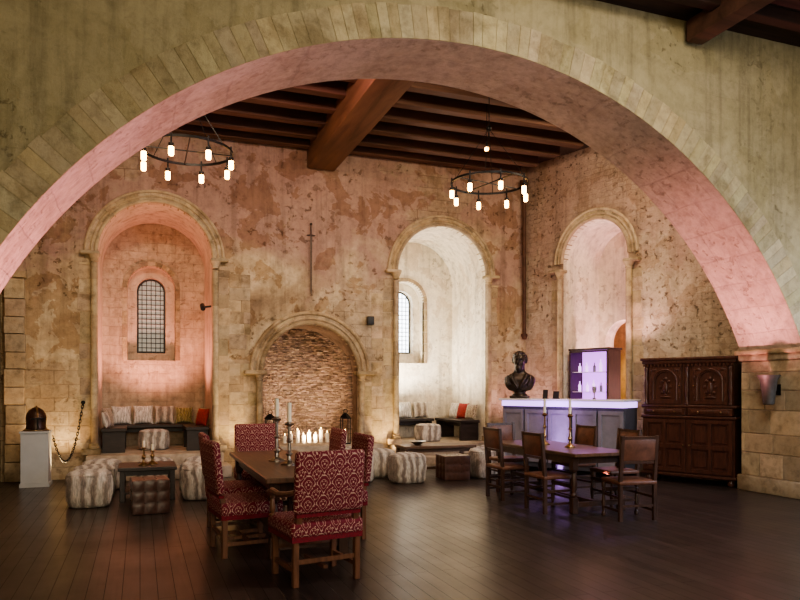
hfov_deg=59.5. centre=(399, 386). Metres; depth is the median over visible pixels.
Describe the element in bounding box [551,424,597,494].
dining chair
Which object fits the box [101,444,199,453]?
trim
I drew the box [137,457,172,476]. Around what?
pouf
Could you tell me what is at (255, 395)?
trim
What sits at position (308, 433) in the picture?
pillar candle
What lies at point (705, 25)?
beam
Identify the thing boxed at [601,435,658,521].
dining chair
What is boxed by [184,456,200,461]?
pouf
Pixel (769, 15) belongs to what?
ceiling beams
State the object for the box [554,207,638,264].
trim
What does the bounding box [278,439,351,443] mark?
trim
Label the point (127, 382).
wall
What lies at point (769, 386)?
wall sconce
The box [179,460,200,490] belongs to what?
pouf
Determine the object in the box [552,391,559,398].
holder
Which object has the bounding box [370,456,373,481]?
pouf
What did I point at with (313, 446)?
trim
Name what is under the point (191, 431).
wooden bench
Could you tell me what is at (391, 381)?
trim
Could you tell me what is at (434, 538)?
floor
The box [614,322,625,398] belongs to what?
wall
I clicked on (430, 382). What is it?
wall
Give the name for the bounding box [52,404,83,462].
chain
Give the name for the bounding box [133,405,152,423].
cushion
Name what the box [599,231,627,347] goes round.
wall
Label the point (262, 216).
wall
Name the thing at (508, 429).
dining chair
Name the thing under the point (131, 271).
trim
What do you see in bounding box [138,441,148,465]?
candlestick
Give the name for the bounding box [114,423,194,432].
wooden bench
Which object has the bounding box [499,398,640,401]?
countertop
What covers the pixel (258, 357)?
trim
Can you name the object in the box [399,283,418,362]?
wall
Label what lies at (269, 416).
lantern
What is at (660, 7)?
ceiling
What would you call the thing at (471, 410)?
cushion
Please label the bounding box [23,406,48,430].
helmet
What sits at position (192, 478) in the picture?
pouf
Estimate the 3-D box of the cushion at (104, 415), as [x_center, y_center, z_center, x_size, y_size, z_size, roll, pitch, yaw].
[-5.305,0.593,12.629,0.137,0.291,0.300,0,0,-10]
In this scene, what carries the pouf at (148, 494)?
on the floor
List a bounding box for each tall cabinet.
[568,347,621,398]
[640,356,741,486]
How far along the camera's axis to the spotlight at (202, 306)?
13.08 m
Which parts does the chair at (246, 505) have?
leg, backrest, rail, post, leg, seat, leg, rail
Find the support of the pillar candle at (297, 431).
on the trim at (300, 440)
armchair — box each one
[234,423,285,506]
[266,449,364,588]
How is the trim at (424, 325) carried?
attached to the wall at (430, 382)
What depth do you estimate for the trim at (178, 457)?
12.38 m
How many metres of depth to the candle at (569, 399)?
9.62 m
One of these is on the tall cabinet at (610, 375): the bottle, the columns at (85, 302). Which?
the bottle
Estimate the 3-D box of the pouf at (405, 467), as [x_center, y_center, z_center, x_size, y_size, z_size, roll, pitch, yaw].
[0.120,1.348,11.798,0.606,0.503,0.616,0,0,-26]
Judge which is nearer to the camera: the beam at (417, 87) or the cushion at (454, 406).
the beam at (417, 87)
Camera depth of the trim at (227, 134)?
13.72 m
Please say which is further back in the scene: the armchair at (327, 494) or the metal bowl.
the metal bowl
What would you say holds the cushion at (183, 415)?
on the wooden bench at (171, 427)
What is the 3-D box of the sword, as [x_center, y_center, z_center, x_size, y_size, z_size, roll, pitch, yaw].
[-1.730,-2.478,13.620,0.172,1.436,0.052,0,0,-20]
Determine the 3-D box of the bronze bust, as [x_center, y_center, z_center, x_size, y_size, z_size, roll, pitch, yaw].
[2.334,-0.243,13.656,0.612,0.926,0.401,0,0,18]
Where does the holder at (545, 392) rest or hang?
on the bar counter at (609, 415)
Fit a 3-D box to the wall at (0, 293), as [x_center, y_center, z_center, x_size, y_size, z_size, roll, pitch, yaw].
[-6.045,-1.600,9.382,0.400,6.400,5.000,0,0,-20]
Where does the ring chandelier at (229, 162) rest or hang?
hanging from the ceiling
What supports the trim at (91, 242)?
attached to the wall at (262, 216)
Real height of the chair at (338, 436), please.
1.089 m
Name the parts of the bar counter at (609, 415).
panel, panel, panel, panel, panel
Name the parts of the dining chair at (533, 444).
leg, rail, backrest, rail, leg, seat, leg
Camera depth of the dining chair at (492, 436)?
10.02 m
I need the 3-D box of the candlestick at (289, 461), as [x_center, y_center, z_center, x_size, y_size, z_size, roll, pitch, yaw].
[-1.188,0.494,7.506,0.188,0.672,0.188,0,0,-20]
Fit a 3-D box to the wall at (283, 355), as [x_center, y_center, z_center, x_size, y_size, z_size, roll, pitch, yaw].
[-1.996,-0.129,14.403,2.048,2.504,0.871,0,0,-18]
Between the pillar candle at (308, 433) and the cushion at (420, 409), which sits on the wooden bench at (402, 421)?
the cushion at (420, 409)
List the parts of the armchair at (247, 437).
seat, backrest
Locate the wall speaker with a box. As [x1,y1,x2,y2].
[367,316,373,324]
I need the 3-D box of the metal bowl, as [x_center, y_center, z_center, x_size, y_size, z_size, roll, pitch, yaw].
[0.323,1.022,12.772,0.320,0.075,0.320,0,0,-20]
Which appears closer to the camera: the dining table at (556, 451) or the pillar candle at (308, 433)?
the dining table at (556, 451)
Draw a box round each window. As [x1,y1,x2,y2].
[137,280,164,352]
[399,292,409,353]
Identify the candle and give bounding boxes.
[275,399,278,415]
[287,403,290,421]
[296,428,298,442]
[307,432,310,442]
[319,430,322,441]
[325,431,328,441]
[543,399,545,412]
[569,399,570,413]
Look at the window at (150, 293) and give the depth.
14.69 m
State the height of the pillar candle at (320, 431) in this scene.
0.298 m
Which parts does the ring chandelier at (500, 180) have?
bulb, bulb, bulb, suspension rod, bulb, ceiling rod, suspension rod, bulb, suspension rod, bulb, bulb, bulb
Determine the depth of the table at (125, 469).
9.86 m
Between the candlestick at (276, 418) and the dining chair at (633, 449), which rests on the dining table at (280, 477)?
the candlestick at (276, 418)
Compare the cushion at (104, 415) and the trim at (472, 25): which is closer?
the trim at (472, 25)
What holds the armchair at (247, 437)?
on the floor
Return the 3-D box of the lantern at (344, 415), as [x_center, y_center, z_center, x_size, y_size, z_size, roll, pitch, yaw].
[-1.057,0.763,13.529,0.211,0.675,0.211,0,0,-4]
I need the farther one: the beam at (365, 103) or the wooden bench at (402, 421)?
the wooden bench at (402, 421)
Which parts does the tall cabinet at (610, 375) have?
door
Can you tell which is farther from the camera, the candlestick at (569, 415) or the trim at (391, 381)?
the trim at (391, 381)
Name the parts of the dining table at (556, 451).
leg, leg, leg, leg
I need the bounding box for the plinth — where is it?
[19,430,51,487]
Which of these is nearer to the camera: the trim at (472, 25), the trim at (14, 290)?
the trim at (472, 25)
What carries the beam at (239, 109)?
attached to the ceiling
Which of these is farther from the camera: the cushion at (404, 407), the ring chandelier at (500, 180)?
the cushion at (404, 407)
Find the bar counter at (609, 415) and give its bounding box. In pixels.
[499,398,640,477]
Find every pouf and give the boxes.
[65,468,112,507]
[73,463,116,496]
[82,458,121,489]
[129,475,169,514]
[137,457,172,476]
[138,429,169,449]
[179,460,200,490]
[181,463,206,499]
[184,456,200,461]
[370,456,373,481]
[373,448,394,477]
[388,451,426,483]
[414,423,440,440]
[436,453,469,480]
[468,447,497,478]
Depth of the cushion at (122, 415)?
13.82 m
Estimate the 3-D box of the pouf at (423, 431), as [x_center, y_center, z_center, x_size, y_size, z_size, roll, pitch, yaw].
[0.595,0.961,14.917,0.557,0.379,0.553,0,0,-20]
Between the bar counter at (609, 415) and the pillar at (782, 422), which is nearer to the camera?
the pillar at (782, 422)
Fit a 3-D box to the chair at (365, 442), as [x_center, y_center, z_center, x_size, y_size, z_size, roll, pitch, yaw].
[-0.683,1.055,7.534,0.675,1.089,0.640,0,0,-20]
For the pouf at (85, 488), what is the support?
on the floor
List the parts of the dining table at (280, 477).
leg, leg, leg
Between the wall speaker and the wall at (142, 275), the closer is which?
the wall speaker
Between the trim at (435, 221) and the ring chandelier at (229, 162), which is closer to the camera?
the ring chandelier at (229, 162)
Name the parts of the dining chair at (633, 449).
leg, leg, seat, leg, rail, backrest, rail, leg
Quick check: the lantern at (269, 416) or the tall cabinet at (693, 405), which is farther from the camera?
the lantern at (269, 416)
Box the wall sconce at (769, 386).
[757,375,780,404]
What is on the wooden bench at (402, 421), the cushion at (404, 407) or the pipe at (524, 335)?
the cushion at (404, 407)
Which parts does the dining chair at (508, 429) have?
leg, rail, backrest, seat, leg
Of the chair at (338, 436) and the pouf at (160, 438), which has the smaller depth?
the chair at (338, 436)
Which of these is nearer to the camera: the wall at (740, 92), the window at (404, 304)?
the wall at (740, 92)
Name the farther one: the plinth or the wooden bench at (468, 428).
the wooden bench at (468, 428)
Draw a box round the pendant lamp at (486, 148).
[485,104,488,150]
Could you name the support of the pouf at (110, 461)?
on the floor
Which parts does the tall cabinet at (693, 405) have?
panel, panel, drawer, door, door, panel, panel, moulding, cornice, moulding, moulding, panel, panel, door, drawer, door, panel, panel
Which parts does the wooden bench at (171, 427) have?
seat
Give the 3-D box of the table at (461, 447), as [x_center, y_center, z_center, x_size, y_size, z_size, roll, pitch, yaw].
[0.651,1.330,12.894,1.400,0.540,0.580,0,0,-20]
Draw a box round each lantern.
[264,410,274,422]
[340,409,350,443]
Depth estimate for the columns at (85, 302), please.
12.26 m
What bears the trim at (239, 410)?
attached to the wall at (262, 216)
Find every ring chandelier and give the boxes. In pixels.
[141,115,233,183]
[450,97,527,209]
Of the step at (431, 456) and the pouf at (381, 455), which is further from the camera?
the step at (431, 456)
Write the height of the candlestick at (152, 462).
0.302 m
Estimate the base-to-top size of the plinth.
0.890 m
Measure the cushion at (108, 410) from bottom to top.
0.349 m
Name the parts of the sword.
blade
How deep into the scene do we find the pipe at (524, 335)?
15.12 m
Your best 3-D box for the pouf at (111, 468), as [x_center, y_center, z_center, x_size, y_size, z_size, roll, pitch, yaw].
[-4.428,1.357,10.142,0.602,0.486,0.594,0,0,-29]
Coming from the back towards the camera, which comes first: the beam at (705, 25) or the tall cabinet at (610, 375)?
the tall cabinet at (610, 375)
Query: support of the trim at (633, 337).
attached to the wall at (683, 315)
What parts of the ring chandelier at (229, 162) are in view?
bulb, bulb, bulb, bulb, bulb, bulb, bulb, bulb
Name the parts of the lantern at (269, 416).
frame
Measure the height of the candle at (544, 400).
0.212 m
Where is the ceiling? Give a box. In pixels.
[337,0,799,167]
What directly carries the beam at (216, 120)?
attached to the ceiling
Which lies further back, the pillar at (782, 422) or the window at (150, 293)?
the window at (150, 293)
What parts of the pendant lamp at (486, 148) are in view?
cord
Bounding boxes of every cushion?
[101,408,113,425]
[101,412,110,427]
[111,406,131,423]
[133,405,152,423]
[155,406,173,423]
[175,407,192,422]
[196,408,208,425]
[399,402,411,417]
[412,402,428,417]
[449,403,458,417]
[457,403,469,418]
[465,404,476,419]
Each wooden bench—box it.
[101,425,126,452]
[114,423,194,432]
[183,424,208,450]
[399,418,433,424]
[435,417,479,440]
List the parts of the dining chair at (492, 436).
leg, rail, backrest, rail, leg, seat, leg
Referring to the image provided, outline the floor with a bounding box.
[0,469,799,599]
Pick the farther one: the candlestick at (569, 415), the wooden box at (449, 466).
the wooden box at (449, 466)
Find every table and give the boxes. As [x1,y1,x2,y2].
[118,461,176,502]
[229,450,347,559]
[394,442,475,468]
[496,440,624,513]
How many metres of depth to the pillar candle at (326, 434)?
13.94 m
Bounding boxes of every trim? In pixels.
[0,2,799,336]
[4,271,26,481]
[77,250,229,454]
[83,190,224,258]
[86,451,231,481]
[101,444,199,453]
[122,261,179,360]
[169,124,520,172]
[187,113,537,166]
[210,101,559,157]
[229,274,381,442]
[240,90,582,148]
[243,370,376,433]
[249,311,369,370]
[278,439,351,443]
[278,442,382,451]
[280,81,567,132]
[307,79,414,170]
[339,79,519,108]
[383,269,499,443]
[388,215,494,275]
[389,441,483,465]
[398,278,426,362]
[401,436,481,442]
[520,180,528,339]
[549,256,643,472]
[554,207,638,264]
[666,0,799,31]
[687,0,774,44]
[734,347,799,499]
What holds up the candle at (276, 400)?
on the candlestick at (276, 418)
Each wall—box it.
[0,0,799,481]
[0,293,0,481]
[1,133,525,481]
[102,223,203,445]
[128,268,174,360]
[263,329,352,440]
[398,242,451,436]
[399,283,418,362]
[526,147,741,481]
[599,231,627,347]
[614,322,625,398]
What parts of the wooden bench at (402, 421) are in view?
seat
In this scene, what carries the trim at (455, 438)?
attached to the wall at (262, 216)
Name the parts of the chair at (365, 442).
backrest, leg, seat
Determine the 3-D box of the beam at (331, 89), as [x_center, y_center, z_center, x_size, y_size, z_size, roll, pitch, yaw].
[-0.913,-4.690,11.075,10.010,0.210,0.180,0,0,-20]
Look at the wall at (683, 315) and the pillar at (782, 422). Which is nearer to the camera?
the pillar at (782, 422)
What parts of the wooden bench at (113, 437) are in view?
leg, seat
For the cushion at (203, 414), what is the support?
on the wooden bench at (191, 431)
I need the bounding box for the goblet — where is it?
[592,386,596,398]
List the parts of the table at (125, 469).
leg, leg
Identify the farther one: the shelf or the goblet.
the shelf
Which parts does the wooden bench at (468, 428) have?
leg, seat, leg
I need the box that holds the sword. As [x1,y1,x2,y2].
[307,223,314,292]
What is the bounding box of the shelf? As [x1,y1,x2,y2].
[572,371,605,372]
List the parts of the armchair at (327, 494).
leg, armrest, leg, post, rail, seat, rail, backrest, leg, post, leg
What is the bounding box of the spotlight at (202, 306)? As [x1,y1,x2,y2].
[200,303,210,310]
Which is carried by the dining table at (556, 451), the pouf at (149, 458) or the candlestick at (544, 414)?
the candlestick at (544, 414)
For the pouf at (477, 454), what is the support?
on the floor
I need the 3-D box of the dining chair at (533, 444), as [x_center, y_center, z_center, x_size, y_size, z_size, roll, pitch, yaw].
[1.916,1.089,9.086,0.500,1.022,0.505,0,0,-20]
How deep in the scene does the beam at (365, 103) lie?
11.29 m
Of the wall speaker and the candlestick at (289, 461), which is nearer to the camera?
the candlestick at (289, 461)
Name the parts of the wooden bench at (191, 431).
leg, seat, leg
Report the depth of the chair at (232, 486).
7.63 m
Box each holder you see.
[542,390,547,398]
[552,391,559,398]
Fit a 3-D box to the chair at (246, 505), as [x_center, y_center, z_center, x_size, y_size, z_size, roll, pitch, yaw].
[-1.560,1.055,6.864,0.675,1.089,0.640,0,0,-26]
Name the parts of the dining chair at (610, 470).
leg, leg, seat, leg, backrest, rail, leg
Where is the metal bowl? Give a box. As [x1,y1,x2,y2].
[409,440,425,444]
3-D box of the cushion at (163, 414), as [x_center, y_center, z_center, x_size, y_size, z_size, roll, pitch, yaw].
[-4.764,0.558,14.152,0.370,0.359,0.169,0,0,-18]
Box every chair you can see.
[198,432,265,532]
[201,438,282,558]
[287,427,346,510]
[351,432,373,539]
[483,426,529,500]
[486,422,528,486]
[521,431,571,513]
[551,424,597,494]
[590,428,641,506]
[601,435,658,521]
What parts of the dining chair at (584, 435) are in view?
seat, leg, backrest, rail, leg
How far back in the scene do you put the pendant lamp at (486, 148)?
11.73 m
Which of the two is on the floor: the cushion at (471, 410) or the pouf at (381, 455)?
the pouf at (381, 455)
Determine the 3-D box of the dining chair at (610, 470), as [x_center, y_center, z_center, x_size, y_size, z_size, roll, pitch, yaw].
[2.959,1.089,9.611,0.500,1.022,0.505,0,0,-18]
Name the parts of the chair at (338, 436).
leg, backrest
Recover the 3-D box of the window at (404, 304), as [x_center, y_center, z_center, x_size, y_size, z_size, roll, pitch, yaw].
[-0.046,-1.525,16.608,0.580,1.450,0.050,0,0,-20]
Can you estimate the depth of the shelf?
14.25 m
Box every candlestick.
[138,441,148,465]
[148,443,157,464]
[268,399,284,461]
[281,403,294,464]
[542,399,549,444]
[565,399,575,447]
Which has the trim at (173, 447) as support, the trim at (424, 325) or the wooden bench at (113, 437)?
the wooden bench at (113, 437)
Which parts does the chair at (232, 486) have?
backrest, leg, seat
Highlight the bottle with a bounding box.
[599,359,601,371]
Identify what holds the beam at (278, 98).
attached to the ceiling
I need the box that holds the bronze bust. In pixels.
[504,351,534,397]
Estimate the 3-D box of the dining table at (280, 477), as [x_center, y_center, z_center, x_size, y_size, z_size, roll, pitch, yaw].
[-1.292,1.215,7.787,0.860,0.770,2.800,0,0,-20]
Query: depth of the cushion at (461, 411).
15.60 m
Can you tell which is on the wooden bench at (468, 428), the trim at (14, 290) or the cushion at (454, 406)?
the cushion at (454, 406)

